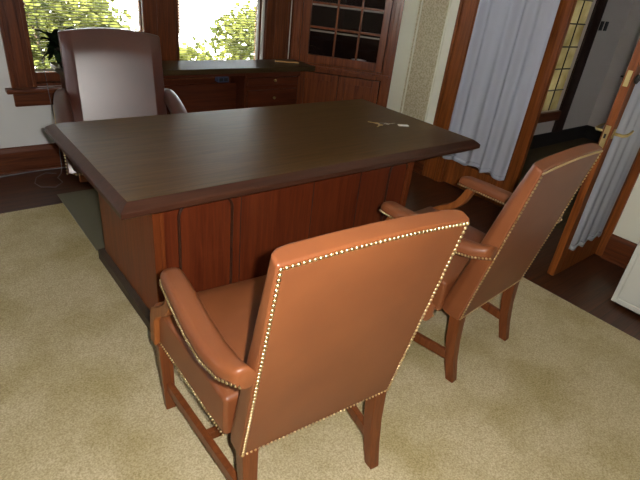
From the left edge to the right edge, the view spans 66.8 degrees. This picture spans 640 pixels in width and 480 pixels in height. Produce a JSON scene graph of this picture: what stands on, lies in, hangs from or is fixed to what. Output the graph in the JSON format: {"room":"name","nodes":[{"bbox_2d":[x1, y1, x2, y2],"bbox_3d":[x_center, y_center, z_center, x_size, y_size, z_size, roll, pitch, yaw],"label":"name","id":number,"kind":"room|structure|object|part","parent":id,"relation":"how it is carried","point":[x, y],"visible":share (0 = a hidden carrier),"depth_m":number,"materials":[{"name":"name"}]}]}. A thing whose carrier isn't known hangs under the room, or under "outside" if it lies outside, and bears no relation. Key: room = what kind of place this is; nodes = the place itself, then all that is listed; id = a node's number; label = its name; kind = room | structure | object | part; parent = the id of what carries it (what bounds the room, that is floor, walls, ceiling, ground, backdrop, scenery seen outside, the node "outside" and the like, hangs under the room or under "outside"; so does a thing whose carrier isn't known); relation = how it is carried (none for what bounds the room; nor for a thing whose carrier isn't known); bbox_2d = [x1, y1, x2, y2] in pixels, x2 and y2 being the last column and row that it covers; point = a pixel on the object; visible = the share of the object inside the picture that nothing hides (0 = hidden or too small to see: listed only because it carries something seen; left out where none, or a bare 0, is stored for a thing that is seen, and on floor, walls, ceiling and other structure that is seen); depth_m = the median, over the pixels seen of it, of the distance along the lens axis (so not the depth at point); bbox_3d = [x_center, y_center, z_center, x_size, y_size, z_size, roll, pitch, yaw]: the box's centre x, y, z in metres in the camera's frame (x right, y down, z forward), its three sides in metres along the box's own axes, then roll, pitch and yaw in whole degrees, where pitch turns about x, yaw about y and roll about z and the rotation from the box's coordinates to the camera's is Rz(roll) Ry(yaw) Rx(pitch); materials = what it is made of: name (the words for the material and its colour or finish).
{"room":"home office","nodes":[
{"label":"home office","id":0,"kind":"room"},
{"bbox_2d":[0,32,60,147],"bbox_3d":[-1.891,-1.726,2.897,5.630,2.800,0.150,-16,36,-36],"label":"wall","id":1,"kind":"structure","parent":0,"point":[19,126],"depth_m":3.28,"materials":[{"name":"white paint"}]},
{"bbox_2d":[0,0,36,87],"bbox_3d":[-1.852,-1.755,2.776,0.147,1.725,0.032,-16,36,-36],"label":"trim","id":2,"kind":"structure","parent":1,"relation":"attached to","point":[13,24],"depth_m":3.05,"materials":[{"name":"brown wood"}]},
{"bbox_2d":[0,143,66,175],"bbox_3d":[-2.251,-0.504,3.229,4.900,0.178,0.036,-16,36,-36],"label":"baseboard","id":3,"kind":"structure","parent":1,"relation":"attached to","point":[13,160],"depth_m":3.39,"materials":[{"name":"brown wood"}]},
{"bbox_2d":[13,93,53,106],"bbox_3d":[-1.171,-1.169,3.817,2.157,0.093,0.024,-16,36,-36],"label":"trim","id":4,"kind":"structure","parent":1,"relation":"attached to","point":[36,99],"depth_m":3.25,"materials":[{"name":"brown wood"}]},
{"bbox_2d":[5,86,61,94],"bbox_3d":[-1.150,-1.210,3.770,2.232,0.030,0.075,-16,36,-36],"label":"trim","id":5,"kind":"structure","parent":1,"relation":"attached to","point":[42,89],"depth_m":3.18,"materials":[{"name":"brown wood"}]},
{"bbox_2d":[23,0,142,85],"bbox_3d":[-1.562,-1.833,3.137,0.802,1.575,0.150,-16,36,-36],"label":"window","id":6,"kind":"structure","parent":1,"relation":"in","point":[53,78],"depth_m":3.31,"materials":[{"name":"brown wood"}]},
{"bbox_2d":[23,0,139,71],"bbox_3d":[-1.537,-1.835,3.076,0.730,1.458,0.028,-16,36,-36],"label":"mini blind","id":7,"kind":"object","parent":6,"relation":"attached to","point":[129,16],"visible":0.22,"depth_m":3.23,"materials":[{"name":"plastic"}]},
{"bbox_3d":[-1.613,-1.207,3.422,0.730,0.016,0.022,-16,36,-36],"label":"rail","id":8,"kind":"part","parent":7,"relation":"part of","materials":[{"name":"plastic"}]},
{"bbox_2d":[141,0,179,60],"bbox_3d":[-1.124,-1.905,3.364,0.264,1.575,0.032,-16,36,-36],"label":"trim","id":9,"kind":"structure","parent":1,"relation":"attached to","point":[159,17],"depth_m":3.54,"materials":[{"name":"brown wood"}]},
{"bbox_2d":[178,0,256,58],"bbox_3d":[-0.758,-2.063,3.660,0.690,1.458,0.028,-16,36,-36],"label":"mini blind","id":10,"kind":"object","parent":1,"relation":"attached to","point":[250,6],"visible":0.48,"depth_m":3.86,"materials":[{"name":"plastic"}]},
{"bbox_2d":[254,0,265,59],"bbox_3d":[-0.777,-2.062,3.724,0.805,1.575,0.154,-16,36,-36],"label":"window","id":11,"kind":"structure","parent":1,"relation":"in","point":[260,19],"depth_m":4.10,"materials":[{"name":"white wood"}]},
{"bbox_3d":[-0.772,-2.058,3.719,0.781,1.537,0.040,-16,36,-36],"label":"sash","id":12,"kind":"part","parent":11,"relation":"part of","materials":[{"name":"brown wood"}]},
{"bbox_2d":[263,0,291,58],"bbox_3d":[-0.318,-2.205,3.927,0.239,1.725,0.032,-16,36,-36],"label":"trim","id":13,"kind":"structure","parent":1,"relation":"attached to","point":[277,12],"depth_m":4.14,"materials":[{"name":"brown wood"}]},
{"bbox_2d":[288,0,293,58],"bbox_3d":[-0.202,-2.242,4.020,0.027,1.725,0.022,-16,36,-36],"label":"trim","id":14,"kind":"structure","parent":1,"relation":"attached to","point":[292,0],"depth_m":4.23,"materials":[{"name":"brown wood"}]},
{"bbox_2d":[178,0,179,31],"bbox_3d":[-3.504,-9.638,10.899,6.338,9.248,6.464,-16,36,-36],"label":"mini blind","id":15,"kind":"object","parent":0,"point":[178,0],"visible":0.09,"depth_m":12.92,"materials":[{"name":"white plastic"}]},
{"bbox_2d":[0,138,639,340],"bbox_3d":[1.872,0.761,2.081,9.400,0.050,7.741,-16,36,-36],"label":"floor","id":16,"kind":"structure","parent":0,"point":[590,284],"depth_m":3.15,"materials":[{"name":"brown wood"}]},
{"bbox_2d":[0,167,64,176],"bbox_3d":[-2.272,-0.401,3.212,1.600,0.008,0.028,-17,37,-36],"label":"power cable","id":17,"kind":"object","parent":16,"relation":"on","point":[59,167],"visible":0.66,"depth_m":3.41,"materials":[{"name":"grey plastic"}]},
{"bbox_2d":[33,2,62,186],"bbox_3d":[-1.798,-0.986,3.032,0.171,1.298,0.311,-7,32,-24],"label":"blind cord","id":18,"kind":"object","parent":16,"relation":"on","point":[33,2],"visible":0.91,"depth_m":3.23,"materials":[{"name":"grey plastic"}]},
{"bbox_2d":[50,59,314,113],"bbox_3d":[-0.935,-0.989,3.794,1.950,0.756,0.330,-16,36,-36],"label":"credenza","id":19,"kind":"object","parent":16,"relation":"on","point":[200,85],"depth_m":3.82,"materials":[{"name":"brown wood"}]},
{"bbox_2d":[35,27,74,67],"bbox_3d":[-1.587,-1.208,3.052,0.300,0.222,0.305,18,30,19],"label":"potted plant","id":20,"kind":"object","parent":19,"relation":"on","point":[53,49],"visible":0.22,"depth_m":2.98,"materials":[{"name":"green plant"}]},
{"bbox_3d":[-1.050,-1.022,3.848,1.770,0.678,0.020,-16,36,-36],"label":"panel","id":21,"kind":"part","parent":19,"relation":"part of","materials":[{"name":"brown wood"}]},
{"bbox_2d":[164,77,214,79],"bbox_3d":[-1.046,-1.169,3.485,0.580,0.008,0.130,-16,36,-36],"label":"keyboard tray","id":22,"kind":"object","parent":19,"relation":"on","point":[165,78],"depth_m":3.46,"materials":[{"name":"brown wood"}]},
{"bbox_3d":[-1.043,-0.924,3.763,0.875,0.550,0.015,-16,36,-36],"label":"modesty panel","id":23,"kind":"part","parent":19,"relation":"part of","materials":[{"name":"brown wood"}]},
{"bbox_3d":[-0.919,-1.186,3.495,0.875,0.026,0.020,-16,36,-36],"label":"knee rail","id":24,"kind":"part","parent":19,"relation":"part of","materials":[{"name":"brown wood"}]},
{"bbox_3d":[-0.393,-1.168,3.993,0.480,0.141,0.025,-16,36,-36],"label":"drawer","id":25,"kind":"part","parent":19,"relation":"part of","materials":[{"name":"brown wood"}]},
{"bbox_3d":[-0.378,-1.287,3.928,0.480,0.060,0.025,-16,36,-36],"label":"drawer","id":26,"kind":"part","parent":19,"relation":"part of","materials":[{"name":"brown wood"}]},
{"bbox_3d":[-0.373,-1.336,3.901,0.520,0.040,0.023,-16,36,-36],"label":"rail","id":27,"kind":"part","parent":19,"relation":"part of","materials":[{"name":"brown wood"}]},
{"bbox_3d":[-0.280,-1.506,4.099,0.200,0.010,0.024,-2,30,-16],"label":"wooden strip","id":28,"kind":"part","parent":19,"relation":"part of","materials":[{"name":"brown wood"}]},
{"bbox_2d":[0,203,639,479],"bbox_3d":[-0.202,0.712,1.651,3.790,0.010,4.388,-16,36,-36],"label":"area rug","id":29,"kind":"object","parent":16,"relation":"on","point":[81,396],"visible":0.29,"depth_m":1.88,"materials":[{"name":"beige carpet"}]},
{"bbox_2d":[57,189,104,250],"bbox_3d":[-0.990,-0.252,3.209,1.175,0.004,0.800,-16,36,-36],"label":"chair mat","id":30,"kind":"object","parent":29,"relation":"on","point":[84,206],"visible":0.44,"depth_m":2.96,"materials":[{"name":"green plastic"}]},
{"bbox_2d":[53,28,186,181],"bbox_3d":[-1.086,-0.586,2.713,0.679,1.031,0.632,-9,32,-26],"label":"chair","id":31,"kind":"object","parent":30,"relation":"on","point":[110,73],"visible":0.45,"depth_m":2.69,"materials":[{"name":"brown leather"}]},
{"bbox_3d":[-1.343,-0.667,2.543,0.088,0.154,0.435,-9,32,-26],"label":"armrest","id":32,"kind":"part","parent":31,"relation":"part of","materials":[{"name":"brown leather"}]},
{"bbox_3d":[-1.246,-0.436,2.424,0.054,0.155,0.185,-9,32,-26],"label":"arm post","id":33,"kind":"part","parent":31,"relation":"part of","materials":[{"name":"white leather"}]},
{"bbox_3d":[-1.050,-0.505,2.664,0.578,0.115,0.440,-9,32,-26],"label":"seat","id":34,"kind":"part","parent":31,"relation":"part of","materials":[{"name":"white leather"}]},
{"bbox_3d":[-1.053,-0.432,2.694,0.540,0.039,0.380,-9,32,-26],"label":"seat frame","id":35,"kind":"part","parent":31,"relation":"part of","materials":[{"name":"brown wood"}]},
{"bbox_3d":[-1.154,-0.853,2.765,0.524,0.631,0.232,-9,32,-26],"label":"backrest","id":36,"kind":"part","parent":31,"relation":"part of","materials":[{"name":"brown leather"}]},
{"bbox_3d":[-0.826,-0.747,2.802,0.088,0.154,0.435,-9,32,-26],"label":"armrest","id":37,"kind":"part","parent":31,"relation":"part of","materials":[{"name":"brown leather"}]},
{"bbox_2d":[45,99,479,331],"bbox_3d":[-0.225,-0.190,2.478,1.833,0.761,0.992,-16,36,-36],"label":"executive desk","id":38,"kind":"object","parent":29,"relation":"on","point":[210,196],"visible":0.87,"depth_m":2.10,"materials":[{"name":"brown wood"}]},
{"bbox_3d":[-0.846,-0.074,2.126,0.030,0.657,0.695,-16,36,-36],"label":"panel","id":39,"kind":"part","parent":38,"relation":"part of","materials":[{"name":"brown wood"}]},
{"bbox_3d":[-0.475,0.044,2.038,0.248,0.490,0.011,-16,36,-36],"label":"panel moulding","id":40,"kind":"part","parent":38,"relation":"part of","materials":[{"name":"brown wood"}]},
{"bbox_3d":[-0.086,-0.096,2.332,1.404,0.657,0.020,-16,36,-36],"label":"panel","id":41,"kind":"part","parent":38,"relation":"part of","materials":[{"name":"brown wood"}]},
{"bbox_2d":[368,121,408,126],"bbox_3d":[0.369,-0.619,2.587,0.208,0.005,0.104,-7,32,-23],"label":"bunch","id":42,"kind":"object","parent":38,"relation":"on","point":[379,124],"visible":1,"depth_m":2.58,"materials":[{"name":"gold metal"}]},
{"bbox_3d":[0.405,-0.214,2.698,0.151,0.488,0.011,-16,36,-36],"label":"panel moulding","id":43,"kind":"part","parent":38,"relation":"part of","materials":[{"name":"brown wood"}]},
{"bbox_3d":[0.271,-0.402,2.964,0.030,0.657,0.695,-16,36,-36],"label":"panel","id":44,"kind":"part","parent":38,"relation":"part of","materials":[{"name":"brown wood"}]},
{"bbox_2d":[150,209,469,479],"bbox_3d":[-0.099,0.253,1.468,0.673,0.986,0.702,-13,34,-31],"label":"armchair","id":45,"kind":"object","parent":29,"relation":"on","point":[332,321],"visible":1,"depth_m":1.18,"materials":[{"name":"brown leather"}]},
{"bbox_3d":[-0.476,0.240,1.501,0.050,0.318,0.225,-13,34,-31],"label":"arm post","id":46,"kind":"part","parent":45,"relation":"part of","materials":[{"name":"brown wood"}]},
{"bbox_3d":[-0.539,0.470,1.697,0.048,0.296,0.051,-13,34,-31],"label":"leg","id":47,"kind":"part","parent":45,"relation":"part of","materials":[{"name":"brown wood"}]},
{"bbox_3d":[-0.177,0.373,1.635,0.617,0.007,0.491,-13,34,-31],"label":"nailhead trim","id":48,"kind":"part","parent":45,"relation":"part of","materials":[{"name":"gold metal"}]},
{"bbox_3d":[-0.308,0.216,1.225,0.086,0.032,0.501,-13,34,-31],"label":"nailhead trim","id":49,"kind":"part","parent":45,"relation":"part of","materials":[{"name":"gold metal"}]},
{"bbox_3d":[-0.307,0.203,1.219,0.079,0.074,0.492,-13,34,-31],"label":"armrest","id":50,"kind":"part","parent":45,"relation":"part of","materials":[{"name":"brown leather"}]},
{"bbox_3d":[-0.166,0.304,1.594,0.608,0.178,0.487,-13,34,-31],"label":"seat","id":51,"kind":"part","parent":45,"relation":"part of","materials":[{"name":"brown leather"}]},
{"bbox_3d":[-0.199,0.694,1.354,0.048,0.306,0.093,-13,34,-31],"label":"leg","id":52,"kind":"part","parent":45,"relation":"part of","materials":[{"name":"brown wood"}]},
{"bbox_3d":[0.043,0.227,1.230,0.514,0.682,0.229,-13,34,-31],"label":"backrest","id":53,"kind":"part","parent":45,"relation":"part of","materials":[{"name":"brown leather"}]},
{"bbox_3d":[0.073,0.258,1.193,0.506,0.664,0.124,-13,34,-31],"label":"nailhead trim","id":54,"kind":"part","parent":45,"relation":"part of","materials":[{"name":"gold metal"}]},
{"bbox_3d":[0.175,0.611,1.587,0.048,0.306,0.093,-13,34,-31],"label":"leg","id":55,"kind":"part","parent":45,"relation":"part of","materials":[{"name":"brown wood"}]},
{"bbox_3d":[0.182,0.095,1.524,0.079,0.074,0.492,-13,34,-31],"label":"armrest","id":56,"kind":"part","parent":45,"relation":"part of","materials":[{"name":"brown leather"}]},
{"bbox_2d":[379,143,602,382],"bbox_3d":[0.593,-0.010,2.096,0.673,0.986,0.702,-19,38,-39],"label":"armchair","id":57,"kind":"object","parent":29,"relation":"on","point":[483,266],"visible":0.73,"depth_m":1.86,"materials":[{"name":"brown leather"}]},
{"bbox_3d":[0.419,-0.028,1.826,0.086,0.032,0.501,-19,38,-39],"label":"nailhead trim","id":58,"kind":"part","parent":57,"relation":"part of","materials":[{"name":"gold metal"}]},
{"bbox_3d":[0.420,-0.040,1.819,0.079,0.074,0.492,-19,38,-39],"label":"armrest","id":59,"kind":"part","parent":57,"relation":"part of","materials":[{"name":"brown leather"}]},
{"bbox_3d":[0.513,0.045,2.212,0.608,0.178,0.487,-19,38,-39],"label":"seat","id":60,"kind":"part","parent":57,"relation":"part of","materials":[{"name":"brown leather"}]},
{"bbox_3d":[0.647,-0.146,2.446,0.050,0.318,0.225,-19,38,-39],"label":"arm post","id":61,"kind":"part","parent":57,"relation":"part of","materials":[{"name":"brown wood"}]},
{"bbox_3d":[0.545,0.439,1.980,0.048,0.306,0.093,-19,38,-39],"label":"leg","id":62,"kind":"part","parent":57,"relation":"part of","materials":[{"name":"brown wood"}]},
{"bbox_3d":[0.874,0.323,2.262,0.048,0.306,0.093,-19,38,-39],"label":"leg","id":63,"kind":"part","parent":57,"relation":"part of","materials":[{"name":"brown wood"}]},
{"bbox_3d":[0.849,-0.179,2.195,0.086,0.032,0.501,-19,38,-39],"label":"nailhead trim","id":64,"kind":"part","parent":57,"relation":"part of","materials":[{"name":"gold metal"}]},
{"bbox_3d":[0.850,-0.192,2.188,0.079,0.074,0.492,-19,38,-39],"label":"armrest","id":65,"kind":"part","parent":57,"relation":"part of","materials":[{"name":"brown leather"}]},
{"bbox_3d":[0.765,-0.045,1.881,0.514,0.682,0.229,-19,38,-39],"label":"backrest","id":66,"kind":"part","parent":57,"relation":"part of","materials":[{"name":"brown leather"}]},
{"bbox_3d":[0.803,-0.016,1.849,0.506,0.664,0.124,-19,38,-39],"label":"nailhead trim","id":67,"kind":"part","parent":57,"relation":"part of","materials":[{"name":"gold metal"}]},
{"bbox_2d":[290,0,404,106],"bbox_3d":[0.261,-1.977,4.291,0.920,2.250,0.460,10,29,6],"label":"tall cabinet","id":68,"kind":"object","parent":16,"relation":"on","point":[326,34],"visible":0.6,"depth_m":4.31,"materials":[{"name":"brown wood"}]},
{"bbox_3d":[-0.040,-1.258,4.490,0.362,0.555,0.024,10,29,6],"label":"door","id":69,"kind":"part","parent":68,"relation":"part of","materials":[{"name":"brown wood"}]},
{"bbox_2d":[310,28,379,37],"bbox_3d":[0.240,-1.868,4.365,0.738,0.016,0.355,10,29,6],"label":"shelf","id":70,"kind":"object","parent":68,"relation":"attached to","point":[312,30],"depth_m":4.24,"materials":[{"name":"black"}]},
{"bbox_3d":[0.247,-2.108,3.983,0.740,1.317,0.028,10,29,6],"label":"glazed door","id":71,"kind":"part","parent":68,"relation":"part of","materials":[{"name":"brown wood"}]},
{"bbox_3d":[0.321,-1.194,4.452,0.362,0.555,0.024,10,29,6],"label":"door","id":72,"kind":"part","parent":68,"relation":"part of","materials":[{"name":"brown wood"}]},
{"bbox_2d":[611,241,639,315],"bbox_3d":[2.170,0.175,2.323,0.512,0.800,1.040,-16,36,-36],"label":"base cabinet","id":73,"kind":"object","parent":16,"relation":"on","point":[626,295],"visible":1,"depth_m":2.61,"materials":[{"name":"white wood"}]},
{"bbox_3d":[2.137,0.512,2.517,0.450,0.020,1.000,-16,36,-36],"label":"foot rail","id":74,"kind":"part","parent":73,"relation":"part of","materials":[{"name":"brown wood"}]},
{"bbox_3d":[1.831,0.110,2.345,0.008,0.710,0.474,-16,36,-36],"label":"cabinet door","id":75,"kind":"part","parent":73,"relation":"part of","materials":[{"name":"white wood"}]},
{"bbox_2d":[386,0,639,243],"bbox_3d":[2.695,-0.635,1.928,0.120,2.800,7.741,-16,36,-36],"label":"wall","id":76,"kind":"structure","parent":0,"point":[627,227],"depth_m":3.91,"materials":[{"name":"patterned wallpaper"},{"name":"wood"}]},
{"bbox_2d":[413,159,424,174],"bbox_3d":[0.740,-0.809,4.331,0.036,0.280,0.548,-16,36,-36],"label":"baseboard","id":77,"kind":"structure","parent":76,"relation":"attached to","point":[418,165],"depth_m":4.22,"materials":[{"name":"brown wood"}]},
{"bbox_2d":[399,0,449,120],"bbox_3d":[0.891,-1.874,3.739,0.006,1.865,0.290,-16,36,-36],"label":"wallpaper","id":78,"kind":"structure","parent":76,"relation":"attached to","point":[434,12],"depth_m":3.94,"materials":[{"name":"paper"}]},
{"bbox_2d":[398,0,451,121],"bbox_3d":[0.886,-1.866,3.740,0.016,1.920,0.320,-16,36,-36],"label":"trim","id":79,"kind":"structure","parent":76,"relation":"attached to","point":[450,1],"depth_m":3.96,"materials":[{"name":"white paint"}]},
{"bbox_2d":[441,159,447,181],"bbox_3d":[1.572,-1.124,3.232,0.120,2.060,1.300,-16,36,-36],"label":"trim","id":80,"kind":"structure","parent":76,"relation":"attached to","point":[446,161],"depth_m":4.06,"materials":[{"name":"brown wood"}]},
{"bbox_2d":[422,0,479,181],"bbox_3d":[1.069,-1.494,3.625,0.036,2.220,0.184,-16,36,-36],"label":"trim","id":81,"kind":"structure","parent":76,"relation":"attached to","point":[433,168],"depth_m":3.75,"materials":[{"name":"brown wood"}]},
{"bbox_2d":[444,0,577,207],"bbox_3d":[1.358,-1.244,3.436,0.042,2.012,0.620,-16,36,-36],"label":"door","id":82,"kind":"structure","parent":76,"relation":"in","point":[455,170],"depth_m":3.40,"materials":[{"name":"brown wood"}]},
{"bbox_2d":[442,0,559,180],"bbox_3d":[1.280,-1.296,3.383,0.060,1.719,0.615,-16,36,-36],"label":"door curtain","id":83,"kind":"object","parent":82,"relation":"hanging from","point":[509,39],"visible":0.96,"depth_m":3.45,"materials":[{"name":"grey fabric"}]},
{"bbox_2d":[547,38,639,275],"bbox_3d":[1.699,-0.732,2.584,0.568,2.012,0.171,-16,36,-36],"label":"door","id":84,"kind":"structure","parent":76,"relation":"in","point":[563,258],"depth_m":2.64,"materials":[{"name":"brown wood"}]},
{"bbox_3d":[1.487,-0.600,2.571,0.052,0.031,0.117,17,30,17],"label":"lever handle","id":85,"kind":"part","parent":84,"relation":"part of","materials":[{"name":"gold metal"}]},
{"bbox_2d":[569,74,639,250],"bbox_3d":[1.712,-0.744,2.537,0.480,1.775,0.016,-16,36,-36],"label":"door curtain","id":86,"kind":"object","parent":84,"relation":"hanging from","point":[621,154],"visible":0.98,"depth_m":2.73,"materials":[{"name":"grey fabric"}]},
{"bbox_3d":[1.464,-0.531,2.495,0.004,0.115,0.026,-16,36,-36],"label":"latch plate","id":87,"kind":"part","parent":84,"relation":"part of","materials":[{"name":"gold metal"}]},
{"bbox_3d":[1.568,-0.543,2.486,0.117,0.031,0.052,0,29,-12],"label":"lever handle","id":88,"kind":"part","parent":84,"relation":"part of","materials":[{"name":"gold metal"}]},
{"bbox_3d":[1.494,-0.784,2.355,0.004,0.075,0.022,-16,36,-36],"label":"deadbolt plate","id":89,"kind":"part","parent":84,"relation":"part of","materials":[{"name":"gold metal"}]},
{"bbox_2d":[594,153,639,255],"bbox_3d":[1.956,-0.873,2.697,0.022,2.220,0.077,-16,36,-36],"label":"trim","id":90,"kind":"structure","parent":76,"relation":"attached to","point":[633,176],"depth_m":3.04,"materials":[{"name":"brown wood"}]},
{"bbox_2d":[600,234,637,268],"bbox_3d":[3.381,1.105,1.561,0.036,0.170,4.895,-16,36,-36],"label":"baseboard","id":91,"kind":"structure","parent":76,"relation":"attached to","point":[619,251],"depth_m":3.10,"materials":[{"name":"brown wood"}]},
{"bbox_2d":[534,0,633,134],"bbox_3d":[2.560,-2.265,4.798,3.770,2.750,0.120,-16,36,-36],"label":"wall","id":92,"kind":"structure","parent":0,"point":[602,51],"depth_m":5.37,"materials":[{"name":"beige paint"}]},
{"bbox_2d":[513,125,601,151],"bbox_3d":[3.086,-0.342,4.130,2.930,0.155,3.080,-16,36,-36],"label":"baseboard","id":93,"kind":"structure","parent":92,"relation":"attached to","point":[586,131],"depth_m":5.66,"materials":[{"name":"black wood"}]},
{"bbox_2d":[538,0,607,131],"bbox_3d":[2.384,-1.978,4.734,1.190,1.965,0.084,-16,36,-36],"label":"window","id":94,"kind":"structure","parent":92,"relation":"in","point":[582,8],"depth_m":5.04,"materials":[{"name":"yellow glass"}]},
{"bbox_3d":[2.237,-1.260,5.040,0.990,0.100,0.040,-16,36,-36],"label":"sill","id":95,"kind":"part","parent":94,"relation":"part of","materials":[{"name":"brown wood"}]},
{"bbox_3d":[2.341,-2.037,4.701,0.870,1.600,0.006,-16,36,-36],"label":"leaded pane","id":96,"kind":"part","parent":94,"relation":"part of","materials":[{"name":"yellow glass"}]},
{"bbox_2d":[597,19,609,31],"bbox_3d":[2.972,-2.250,5.095,0.203,0.115,0.014,-16,36,-36],"label":"light switch","id":97,"kind":"object","parent":92,"relation":"attached to","point":[603,25],"visible":0.85,"depth_m":5.09,"materials":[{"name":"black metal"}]},
{"bbox_2d":[587,0,639,128],"bbox_3d":[4.403,-1.818,4.392,0.100,2.750,3.080,-16,36,-36],"label":"wall","id":98,"kind":"structure","parent":0,"point":[630,35],"depth_m":5.56,"materials":[{"name":"beige paint"}]},
{"label":"outside","id":99,"kind":"structure","parent":0,"visible":0},
{"bbox_2d":[35,0,255,67],"bbox_3d":[-9.120,-6.235,13.135,32.000,0.020,26.109,-16,36,-36],"label":"ground","id":100,"kind":"structure","parent":99,"point":[215,11],"depth_m":16.67,"materials":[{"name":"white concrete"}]},
{"bbox_2d":[33,1,122,66],"bbox_3d":[-4.204,-3.284,6.399,2.897,2.445,1.740,-16,36,-36],"label":"shrub","id":101,"kind":"object","parent":100,"relation":"on","point":[101,1],"visible":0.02,"depth_m":6.99,"materials":[{"name":"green plant"}]},
{"bbox_2d":[23,0,137,68],"bbox_3d":[-2.546,-1.792,4.623,1.670,1.875,1.269,-16,36,-36],"label":"shrub","id":102,"kind":"object","parent":100,"relation":"on","point":[40,1],"visible":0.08,"depth_m":4.33,"materials":[{"name":"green plant"}]},
{"bbox_2d":[179,36,217,60],"bbox_3d":[-1.475,-1.652,5.460,0.858,1.172,0.822,-16,36,-36],"label":"shrub","id":103,"kind":"object","parent":100,"relation":"on","point":[199,42],"visible":0.06,"depth_m":5.17,"materials":[{"name":"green plant"}]},
{"bbox_2d":[207,0,255,59],"bbox_3d":[-0.925,-2.312,6.287,1.021,1.658,0.930,16,30,16],"label":"shrub","id":104,"kind":"object","parent":100,"relation":"on","point":[254,13],"visible":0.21,"depth_m":5.95,"materials":[{"name":"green plant"}]}
]}

